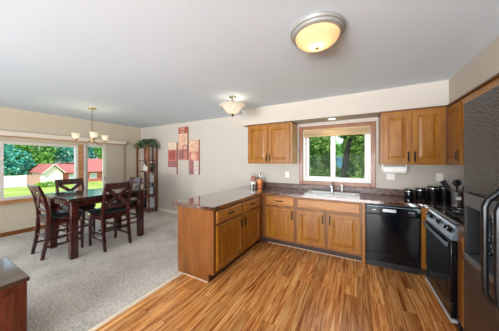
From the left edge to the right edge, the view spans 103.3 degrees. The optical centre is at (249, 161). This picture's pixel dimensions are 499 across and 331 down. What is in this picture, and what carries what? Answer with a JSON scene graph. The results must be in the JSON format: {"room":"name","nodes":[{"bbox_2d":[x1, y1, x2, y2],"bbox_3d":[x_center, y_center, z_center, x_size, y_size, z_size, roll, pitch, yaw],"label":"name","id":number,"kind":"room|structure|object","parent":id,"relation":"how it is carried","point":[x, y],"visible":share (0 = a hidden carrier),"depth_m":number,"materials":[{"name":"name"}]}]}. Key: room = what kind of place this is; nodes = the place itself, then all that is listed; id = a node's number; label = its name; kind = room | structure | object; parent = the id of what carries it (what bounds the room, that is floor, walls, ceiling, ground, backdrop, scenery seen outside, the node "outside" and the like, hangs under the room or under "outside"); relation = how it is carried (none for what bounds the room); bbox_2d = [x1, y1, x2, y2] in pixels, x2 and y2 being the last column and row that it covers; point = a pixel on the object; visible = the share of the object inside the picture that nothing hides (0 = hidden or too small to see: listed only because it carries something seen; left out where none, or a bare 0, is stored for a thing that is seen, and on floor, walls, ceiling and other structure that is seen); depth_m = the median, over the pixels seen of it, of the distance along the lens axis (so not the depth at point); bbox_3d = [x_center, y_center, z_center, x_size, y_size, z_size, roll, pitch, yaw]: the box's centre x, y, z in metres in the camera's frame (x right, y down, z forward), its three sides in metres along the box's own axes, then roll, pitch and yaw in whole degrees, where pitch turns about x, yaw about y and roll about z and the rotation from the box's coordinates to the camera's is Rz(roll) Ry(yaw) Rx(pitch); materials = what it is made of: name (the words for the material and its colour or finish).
{"room":"kitchen","nodes":[
{"label":"kitchen","id":0,"kind":"room"},
{"bbox_2d":[0,106,140,232],"bbox_3d":[-5.561,0.225,2.355,0.120,2.547,8.820,0,0,29],"label":"wall","id":1,"kind":"structure","parent":0,"point":[17,216],"depth_m":4.29,"materials":[{"name":"beige paint"}]},
{"bbox_2d":[0,141,83,204],"bbox_3d":[-4.464,0.205,4.266,0.160,1.235,1.425,0,0,29],"label":"window","id":2,"kind":"structure","parent":1,"relation":"in","point":[78,149],"depth_m":4.06,"materials":[{"name":"white plastic"}]},
{"bbox_2d":[0,130,126,183],"bbox_3d":[-4.385,0.401,4.271,0.111,1.975,3.310,0,0,29],"label":"vertical blind","id":3,"kind":"object","parent":2,"relation":"attached to","point":[114,149],"visible":0.83,"depth_m":5.33,"materials":[{"name":"beige fabric"}]},
{"bbox_2d":[0,207,134,237],"bbox_3d":[-5.505,1.405,2.317,0.014,0.085,8.806,0,0,29],"label":"baseboard","id":4,"kind":"structure","parent":1,"relation":"attached to","point":[15,232],"depth_m":3.98,"materials":[{"name":"brown wood"}]},
{"bbox_2d":[84,143,104,217],"bbox_3d":[-3.917,0.488,5.337,0.115,1.920,0.970,0,0,29],"label":"door","id":5,"kind":"structure","parent":1,"relation":"in","point":[87,145],"depth_m":4.98,"materials":[{"name":"white plastic"}]},
{"bbox_2d":[0,209,463,330],"bbox_3d":[-2.261,1.476,0.616,7.540,0.064,8.920,0,0,29],"label":"floor","id":6,"kind":"structure","parent":0,"point":[271,286],"depth_m":2.22,"materials":[{"name":"laminate"}]},
{"bbox_2d":[0,257,29,330],"bbox_3d":[-2.255,1.155,1.063,0.642,0.578,1.322,0,0,29],"label":"base cabinet","id":7,"kind":"object","parent":6,"relation":"on","point":[13,281],"visible":1,"depth_m":1.44,"materials":[{"name":"brown wood"}]},
{"bbox_2d":[27,184,84,260],"bbox_3d":[-3.106,0.896,3.183,0.443,1.095,0.589,0,0,29],"label":"dining chair","id":8,"kind":"object","parent":6,"relation":"on","point":[48,217],"visible":0.83,"depth_m":3.06,"materials":[{"name":"brown wood"}]},
{"bbox_2d":[54,178,95,240],"bbox_3d":[-3.388,0.896,3.836,0.589,1.095,0.443,0,0,29],"label":"dining chair","id":9,"kind":"object","parent":6,"relation":"on","point":[79,181],"visible":0.42,"depth_m":3.85,"materials":[{"name":"brown wood"}]},
{"bbox_2d":[45,187,146,259],"bbox_3d":[-2.721,0.992,3.587,0.950,0.905,1.220,0,0,29],"label":"dining table","id":10,"kind":"object","parent":6,"relation":"on","point":[72,199],"visible":0.7,"depth_m":3.23,"materials":[{"name":"brown wood"}]},
{"bbox_2d":[88,181,132,252],"bbox_3d":[-2.411,0.896,3.436,0.589,1.095,0.443,0,0,29],"label":"dining chair","id":11,"kind":"object","parent":6,"relation":"on","point":[107,211],"visible":1,"depth_m":3.35,"materials":[{"name":"brown wood"}]},
{"bbox_2d":[105,177,142,227],"bbox_3d":[-2.648,0.896,4.151,0.443,1.095,0.589,0,0,29],"label":"dining chair","id":12,"kind":"object","parent":6,"relation":"on","point":[133,203],"visible":0.34,"depth_m":4.17,"materials":[{"name":"brown wood"}]},
{"bbox_2d":[88,272,182,330],"bbox_3d":[-2.507,1.442,-0.443,0.044,0.012,6.825,0,0,29],"label":"threshold strip","id":13,"kind":"object","parent":6,"relation":"on","point":[124,309],"visible":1,"depth_m":1.98,"materials":[{"name":"beige wood"}]},
{"bbox_2d":[136,145,157,212],"bbox_3d":[-3.015,0.483,5.788,0.580,1.922,0.295,0,0,29],"label":"display shelf","id":14,"kind":"object","parent":6,"relation":"on","point":[148,160],"visible":0.62,"depth_m":5.75,"materials":[{"name":"brown wood"}]},
{"bbox_2d":[133,139,159,149],"bbox_3d":[-3.013,-0.511,5.665,1.010,0.372,0.476,0,0,29],"label":"ivy garland","id":15,"kind":"object","parent":14,"relation":"on","point":[144,142],"visible":0.91,"depth_m":5.62,"materials":[{"name":"green plant"}]},
{"bbox_2d":[150,197,153,207],"bbox_3d":[-2.878,1.188,5.743,0.190,0.289,0.100,0,0,-33],"label":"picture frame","id":16,"kind":"object","parent":14,"relation":"on","point":[151,198],"visible":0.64,"depth_m":5.75,"materials":[{"name":"white paper"}]},
{"bbox_2d":[150,174,153,182],"bbox_3d":[-2.881,0.492,5.738,0.170,0.240,0.100,0,0,-33],"label":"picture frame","id":17,"kind":"object","parent":14,"relation":"on","point":[151,175],"visible":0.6,"depth_m":5.74,"materials":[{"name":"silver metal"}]},
{"bbox_2d":[150,186,153,194],"bbox_3d":[-2.874,0.837,5.740,0.170,0.249,0.100,0,0,-33],"label":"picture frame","id":18,"kind":"object","parent":14,"relation":"on","point":[151,187],"visible":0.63,"depth_m":5.74,"materials":[{"name":"paper"}]},
{"bbox_2d":[177,270,207,282],"bbox_3d":[-0.724,1.441,2.480,0.518,0.014,0.012,0,0,29],"label":"trim","id":19,"kind":"structure","parent":6,"relation":"on","point":[177,270],"depth_m":2.46,"materials":[{"name":"beige wood"}]},
{"bbox_2d":[178,196,259,282],"bbox_3d":[-0.371,1.011,3.003,0.648,0.874,1.240,0,0,29],"label":"base cabinet","id":20,"kind":"object","parent":6,"relation":"on","point":[209,242],"visible":0.99,"depth_m":2.52,"materials":[{"name":"brown wood"}]},
{"bbox_2d":[173,182,463,210],"bbox_3d":[1.014,0.503,2.652,3.531,0.142,2.008,0,0,29],"label":"countertop","id":21,"kind":"structure","parent":20,"relation":"on","point":[218,200],"depth_m":3.02,"materials":[{"name":"stone"}]},
{"bbox_2d":[250,173,255,187],"bbox_3d":[0.079,0.383,4.056,0.132,0.300,0.124,0,0,29],"label":"floral ornament","id":22,"kind":"object","parent":21,"relation":"on","point":[253,178],"visible":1,"depth_m":4.03,"materials":[{"name":"white ceramic"}]},
{"bbox_2d":[257,173,262,187],"bbox_3d":[0.210,0.381,3.984,0.124,0.305,0.124,0,0,29],"label":"oil bottle","id":23,"kind":"object","parent":21,"relation":"on","point":[259,181],"visible":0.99,"depth_m":3.94,"materials":[{"name":"orange glass"}]},
{"bbox_2d":[304,190,359,197],"bbox_3d":[1.353,0.612,3.240,0.796,0.184,0.451,0,0,29],"label":"sink","id":24,"kind":"object","parent":21,"relation":"in","point":[310,192],"visible":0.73,"depth_m":3.27,"materials":[{"name":"white ceramic"}]},
{"bbox_2d":[310,191,330,194],"bbox_3d":[1.180,0.616,3.306,0.328,0.176,0.331,0,0,29],"label":"basin","id":25,"kind":"object","parent":24,"relation":"in","point":[311,192],"depth_m":3.44,"materials":[{"name":"white ceramic"}]},
{"bbox_2d":[333,193,355,196],"bbox_3d":[1.503,0.616,3.130,0.328,0.176,0.331,0,0,29],"label":"basin","id":26,"kind":"object","parent":24,"relation":"in","point":[334,194],"depth_m":3.25,"materials":[{"name":"white ceramic"}]},
{"bbox_2d":[329,181,334,191],"bbox_3d":[1.385,0.422,3.340,0.090,0.194,0.228,0,0,29],"label":"faucet","id":27,"kind":"object","parent":21,"relation":"on","point":[331,184],"visible":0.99,"depth_m":3.38,"materials":[{"name":"silver metal"}]},
{"bbox_2d":[404,189,413,197],"bbox_3d":[2.357,0.469,2.918,0.113,0.127,0.113,0,0,29],"label":"canister","id":28,"kind":"object","parent":21,"relation":"on","point":[408,193],"visible":1,"depth_m":2.88,"materials":[{"name":"black metal"}]},
{"bbox_2d":[415,187,425,198],"bbox_3d":[2.475,0.456,2.854,0.125,0.154,0.125,0,0,29],"label":"canister","id":29,"kind":"object","parent":21,"relation":"on","point":[420,193],"visible":1,"depth_m":2.81,"materials":[{"name":"black metal"}]},
{"bbox_2d":[427,186,438,199],"bbox_3d":[2.594,0.440,2.789,0.123,0.187,0.123,0,0,29],"label":"canister","id":30,"kind":"object","parent":21,"relation":"on","point":[432,191],"visible":0.99,"depth_m":2.75,"materials":[{"name":"black metal"}]},
{"bbox_2d":[439,185,450,200],"bbox_3d":[2.702,0.434,2.730,0.119,0.197,0.119,0,0,29],"label":"canister","id":31,"kind":"object","parent":21,"relation":"on","point":[444,194],"visible":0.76,"depth_m":2.69,"materials":[{"name":"black metal"}]},
{"bbox_2d":[450,191,462,203],"bbox_3d":[2.661,0.461,2.536,0.112,0.145,0.114,0,0,29],"label":"utensil crock","id":32,"kind":"object","parent":21,"relation":"on","point":[456,197],"visible":0.98,"depth_m":2.50,"materials":[{"name":"silver metal"}]},
{"bbox_2d":[440,180,450,192],"bbox_3d":[2.600,0.379,2.580,0.166,0.278,0.011,0,0,35],"label":"spatula","id":33,"kind":"object","parent":32,"relation":"in","point":[444,183],"visible":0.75,"depth_m":2.60,"materials":[{"name":"black plastic"}]},
{"bbox_2d":[453,180,459,191],"bbox_3d":[2.641,0.373,2.512,0.065,0.286,0.047,0,0,-17],"label":"serving spoon","id":34,"kind":"object","parent":32,"relation":"in","point":[456,183],"visible":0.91,"depth_m":2.51,"materials":[{"name":"black plastic"}]},
{"bbox_2d":[256,194,266,243],"bbox_3d":[0.103,1.011,3.870,0.650,0.874,0.735,0,0,29],"label":"base cabinet","id":35,"kind":"object","parent":6,"relation":"on","point":[261,197],"visible":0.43,"depth_m":3.52,"materials":[{"name":"brown wood"}]},
{"bbox_2d":[265,194,296,246],"bbox_3d":[0.655,1.011,3.620,0.555,0.874,0.648,0,0,29],"label":"base cabinet","id":36,"kind":"object","parent":6,"relation":"on","point":[280,211],"visible":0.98,"depth_m":3.36,"materials":[{"name":"brown wood"}]},
{"bbox_2d":[268,241,361,261],"bbox_3d":[0.996,1.442,3.190,1.500,0.012,0.012,0,0,29],"label":"trim","id":37,"kind":"structure","parent":6,"relation":"on","point":[268,241],"depth_m":3.14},
{"bbox_2d":[296,197,361,260],"bbox_3d":[1.313,1.011,3.262,0.940,0.874,0.647,0,0,29],"label":"base cabinet","id":38,"kind":"object","parent":6,"relation":"on","point":[333,227],"visible":0.98,"depth_m":2.98,"materials":[{"name":"brown wood"}]},
{"bbox_2d":[362,203,364,263],"bbox_3d":[1.752,1.011,3.041,0.034,0.874,0.584,0,0,29],"label":"end panel","id":39,"kind":"object","parent":6,"relation":"on","point":[363,204],"visible":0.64,"depth_m":2.79,"materials":[{"name":"brown wood"}]},
{"bbox_2d":[365,203,420,274],"bbox_3d":[2.020,1.014,2.858,0.597,0.868,0.620,0,0,29],"label":"dishwasher","id":40,"kind":"object","parent":6,"relation":"on","point":[392,232],"visible":1,"depth_m":2.60,"materials":[{"name":"black metal"}]},
{"bbox_2d":[419,208,429,274],"bbox_3d":[2.562,1.011,2.517,0.670,0.874,0.750,0,0,29],"label":"base cabinet","id":41,"kind":"object","parent":6,"relation":"on","point":[424,211],"visible":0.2,"depth_m":2.48,"materials":[{"name":"brown wood"}]},
{"bbox_2d":[422,205,463,330],"bbox_3d":[2.195,0.956,1.871,0.702,0.985,0.727,0,0,29],"label":"gas range","id":42,"kind":"object","parent":6,"relation":"on","point":[441,233],"visible":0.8,"depth_m":1.88,"materials":[{"name":"black metal"}]},
{"bbox_2d":[432,207,463,224],"bbox_3d":[2.230,0.541,1.854,0.595,0.023,0.722,0,0,29],"label":"cooktop","id":43,"kind":"object","parent":42,"relation":"in","point":[443,214],"depth_m":1.98,"materials":[{"name":"black metal"}]},
{"bbox_2d":[458,231,463,327],"bbox_3d":[1.819,1.011,1.181,0.648,0.874,0.850,0,0,29],"label":"base cabinet","id":44,"kind":"object","parent":6,"relation":"on","point":[460,235],"visible":0.12,"depth_m":1.62,"materials":[{"name":"brown wood"}]},
{"bbox_2d":[455,224,463,233],"bbox_3d":[1.846,0.554,1.170,0.645,0.040,0.840,0,0,29],"label":"countertop","id":45,"kind":"structure","parent":44,"relation":"on","point":[458,227],"depth_m":1.62,"materials":[{"name":"stone"}]},
{"bbox_2d":[463,85,498,330],"bbox_3d":[1.258,0.563,0.440,0.950,1.730,0.905,0,0,29],"label":"refrigerator","id":46,"kind":"object","parent":6,"relation":"on","point":[481,113],"visible":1,"depth_m":0.88,"materials":[{"name":"black metal"}]},
{"bbox_2d":[0,0,498,127],"bbox_3d":[-2.297,-1.109,0.550,7.640,0.120,9.170,0,0,29],"label":"ceiling","id":47,"kind":"structure","parent":0,"point":[140,63],"depth_m":1.90,"materials":[{"name":"white paint"}]},
{"bbox_2d":[71,107,108,144],"bbox_3d":[-3.042,-0.691,3.885,0.606,0.717,0.600,0,0,29],"label":"chandelier","id":48,"kind":"object","parent":47,"relation":"hanging from","point":[93,135],"visible":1,"depth_m":3.80,"materials":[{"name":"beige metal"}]},
{"bbox_2d":[219,96,245,116],"bbox_3d":[-0.273,-0.886,3.200,0.430,0.325,0.430,0,0,29],"label":"flush light","id":49,"kind":"object","parent":47,"relation":"attached to","point":[232,107],"visible":1,"depth_m":3.10,"materials":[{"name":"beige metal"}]},
{"bbox_2d":[290,10,345,51],"bbox_3d":[0.538,-0.971,1.574,0.420,0.157,0.420,0,0,29],"label":"flush ceiling light","id":50,"kind":"object","parent":47,"relation":"attached to","point":[318,31],"visible":1,"depth_m":1.46,"materials":[{"name":"silver metal"}]},
{"bbox_2d":[141,115,463,210],"bbox_3d":[-0.148,0.225,4.498,7.580,2.547,0.120,0,0,29],"label":"wall","id":51,"kind":"structure","parent":0,"point":[224,165],"depth_m":4.66,"materials":[{"name":"beige paint"}]},
{"bbox_2d":[151,208,177,213],"bbox_3d":[-1.712,1.408,5.273,3.850,0.080,0.014,0,0,29],"label":"baseboard","id":52,"kind":"structure","parent":51,"relation":"attached to","point":[159,209],"depth_m":5.60,"materials":[{"name":"beige wood"}]},
{"bbox_2d":[168,142,177,173],"bbox_3d":[-2.136,-0.089,5.489,0.352,0.875,0.038,0,0,29],"label":"art panel","id":53,"kind":"object","parent":51,"relation":"attached to","point":[172,147],"visible":1,"depth_m":5.45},
{"bbox_2d":[178,127,187,159],"bbox_3d":[-1.769,-0.483,5.288,0.347,0.882,0.040,0,0,29],"label":"art panel","id":54,"kind":"object","parent":51,"relation":"attached to","point":[182,131],"visible":1,"depth_m":5.27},
{"bbox_2d":[189,140,199,174],"bbox_3d":[-1.431,-0.114,5.104,0.347,0.889,0.040,0,0,29],"label":"art panel","id":55,"kind":"object","parent":51,"relation":"attached to","point":[194,145],"visible":1,"depth_m":5.08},
{"bbox_2d":[247,121,296,163],"bbox_3d":[0.432,-0.343,3.857,0.893,0.761,0.402,0,0,29],"label":"upper cabinet","id":56,"kind":"object","parent":51,"relation":"attached to","point":[276,142],"visible":1,"depth_m":3.67,"materials":[{"name":"brown wood"}]},
{"bbox_2d":[299,121,375,187],"bbox_3d":[1.534,-0.116,3.558,1.249,1.093,0.122,0,0,29],"label":"window","id":57,"kind":"structure","parent":51,"relation":"in","point":[369,181],"depth_m":3.49,"materials":[{"name":"white plastic"}]},
{"bbox_2d":[304,125,369,137],"bbox_3d":[1.508,-0.527,3.497,1.081,0.140,0.049,0,0,29],"label":"blind","id":58,"kind":"object","parent":57,"relation":"attached to","point":[341,131],"visible":1,"depth_m":3.45,"materials":[{"name":"brown wood"}]},
{"bbox_2d":[255,182,463,199],"bbox_3d":[1.380,0.483,3.165,3.378,0.102,0.756,0,0,29],"label":"backsplash","id":59,"kind":"structure","parent":51,"relation":"attached to","point":[379,191],"depth_m":3.45,"materials":[{"name":"stone"}]},
{"bbox_2d":[386,173,394,179],"bbox_3d":[2.237,0.228,3.126,0.110,0.116,0.008,0,0,29],"label":"outlet","id":60,"kind":"object","parent":51,"relation":"attached to","point":[389,176],"visible":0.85,"depth_m":3.12,"materials":[{"name":"beige plastic"}]},
{"bbox_2d":[378,105,446,164],"bbox_3d":[2.295,-0.340,2.842,0.708,0.766,0.402,0,0,29],"label":"upper cabinet","id":61,"kind":"object","parent":51,"relation":"attached to","point":[414,136],"visible":1,"depth_m":2.68,"materials":[{"name":"brown wood"}]},
{"bbox_2d":[381,165,406,173],"bbox_3d":[2.145,0.110,2.931,0.305,0.132,0.116,0,0,29],"label":"paper towel holder","id":62,"kind":"object","parent":61,"relation":"attached to","point":[386,169],"visible":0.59,"depth_m":2.89,"materials":[{"name":"white paper"}]},
{"bbox_2d":[436,173,442,180],"bbox_3d":[2.746,0.228,2.849,0.075,0.116,0.008,0,0,29],"label":"outlet","id":63,"kind":"object","parent":51,"relation":"attached to","point":[439,176],"visible":0.91,"depth_m":2.85,"materials":[{"name":"beige plastic"}]},
{"bbox_2d":[242,35,498,127],"bbox_3d":[-0.570,-0.887,-0.362,3.435,0.324,8.820,0,0,29],"label":"soffit","id":64,"kind":"structure","parent":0,"point":[485,64],"depth_m":2.85,"materials":[{"name":"beige paint"}]},
{"label":"outside","id":65,"kind":"structure","parent":0,"visible":0},
{"bbox_2d":[4,175,101,213],"bbox_3d":[-33.184,3.548,29.448,73.550,0.200,100.000,0,0,29],"label":"ground","id":66,"kind":"structure","parent":65,"point":[13,191],"depth_m":24.39,"materials":[{"name":"green plant"}]},
{"bbox_2d":[4,175,26,187],"bbox_3d":[-32.542,2.608,22.837,0.150,1.680,9.150,0,0,29],"label":"vinyl fence","id":67,"kind":"object","parent":66,"relation":"on","point":[20,180],"visible":0.72,"depth_m":25.97,"materials":[{"name":"white plastic"}]},
{"bbox_2d":[4,144,35,175],"bbox_3d":[-38.384,-1.295,27.666,8.532,9.508,11.111,0,0,29],"label":"broadleaf tree","id":68,"kind":"object","parent":66,"relation":"on","point":[9,154],"visible":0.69,"depth_m":29.48,"materials":[{"name":"blue plant"}]},
{"bbox_2d":[4,145,61,175],"bbox_3d":[-37.763,-2.376,33.249,8.885,11.666,8.865,0,0,29],"label":"broadleaf tree","id":69,"kind":"object","parent":66,"relation":"on","point":[43,155],"visible":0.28,"depth_m":32.83,"materials":[{"name":"green plant"}]},
{"bbox_2d":[27,174,39,184],"bbox_3d":[-31.454,2.673,28.392,0.300,1.550,2.400,0,0,29],"label":"wall","id":70,"kind":"structure","parent":66,"relation":"on","point":[31,179],"depth_m":28.51,"materials":[{"name":"beige brick"}]},
{"bbox_2d":[34,181,54,187],"bbox_3d":[-27.646,3.226,26.626,1.132,1.251,2.540,0,0,29],"label":"round bush","id":71,"kind":"object","parent":66,"relation":"on","point":[41,184],"visible":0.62,"depth_m":26.63,"materials":[{"name":"green plant"}]},
{"bbox_2d":[28,159,101,182],"bbox_3d":[-29.288,1.448,35.634,7.480,4.000,13.509,0,0,29],"label":"house","id":72,"kind":"structure","parent":66,"relation":"on","point":[48,172],"depth_m":31.28,"materials":[{"name":"red"}]},
{"bbox_2d":[48,146,101,162],"bbox_3d":[-35.480,-2.625,39.837,9.837,12.166,9.051,0,0,29],"label":"broadleaf tree","id":73,"kind":"object","parent":66,"relation":"on","point":[66,151],"visible":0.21,"depth_m":38.41,"materials":[{"name":"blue plant"}]},
{"bbox_2d":[92,147,101,158],"bbox_3d":[-29.145,-2.411,45.032,9.972,11.737,11.096,0,0,-29],"label":"broadleaf tree","id":74,"kind":"object","parent":66,"relation":"on","point":[99,154],"visible":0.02,"depth_m":39.95,"materials":[{"name":"green plant"}]},
{"bbox_3d":[0.991,0.224,-1.211,0.120,2.547,8.820,0,0,29],"label":"wall","id":75,"kind":"structure","parent":0,"visible":0},
{"bbox_2d":[447,97,463,164],"bbox_3d":[2.685,-0.340,2.444,0.402,0.766,0.748,0,0,29],"label":"upper cabinet","id":76,"kind":"object","parent":75,"relation":"attached to","point":[455,132],"visible":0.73,"depth_m":2.32,"materials":[{"name":"brown wood"}]},
{"bbox_2d":[446,106,448,164],"bbox_3d":[2.624,-0.340,2.685,0.026,0.766,0.375,0,0,29],"label":"strip","id":77,"kind":"object","parent":76,"relation":"attached to","point":[447,107],"visible":0.29,"depth_m":2.53,"materials":[{"name":"brown wood"}]},
{"bbox_2d":[460,73,498,131],"bbox_3d":[2.324,-0.527,1.781,0.402,0.391,0.768,0,0,29],"label":"upper cabinet","id":78,"kind":"object","parent":75,"relation":"attached to","point":[492,82],"visible":0.12,"depth_m":1.87,"materials":[{"name":"brown wood"}]},
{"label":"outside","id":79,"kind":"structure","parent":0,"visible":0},
{"bbox_3d":[30.133,3.398,20.271,46.450,0.500,55.580,0,0,29],"label":"ground","id":80,"kind":"structure","parent":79,"visible":0},
{"bbox_2d":[309,136,339,176],"bbox_3d":[2.485,-0.027,10.678,3.092,6.360,4.098,0,0,-26],"label":"broadleaf tree","id":81,"kind":"object","parent":80,"relation":"on","point":[319,147],"visible":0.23,"depth_m":9.33,"materials":[{"name":"green plant"}]},
{"bbox_2d":[310,164,347,176],"bbox_3d":[3.615,1.444,9.222,3.976,2.625,1.640,0,0,29],"label":"shrub","id":82,"kind":"object","parent":80,"relation":"on","point":[328,170],"visible":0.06,"depth_m":8.97,"materials":[{"name":"green plant"}]},
{"bbox_2d":[328,136,343,157],"bbox_3d":[10.139,-0.995,22.875,11.217,8.302,4.649,0,0,29],"label":"broadleaf tree","id":83,"kind":"object","parent":80,"relation":"on","point":[338,149],"visible":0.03,"depth_m":21.89,"materials":[{"name":"green plant"}]},
{"bbox_2d":[336,156,342,167],"bbox_3d":[7.829,0.998,17.940,3.400,4.300,3.400,0,0,29],"label":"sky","id":84,"kind":"structure","parent":80,"relation":"on","point":[339,160],"depth_m":16.42,"materials":[{"name":"blue"}]},
{"bbox_2d":[338,134,364,177],"bbox_3d":[4.698,0.471,7.999,2.270,5.368,1.886,0,0,29],"label":"broadleaf tree","id":85,"kind":"object","parent":80,"relation":"on","point":[353,146],"visible":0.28,"depth_m":7.97,"materials":[{"name":"green plant"}]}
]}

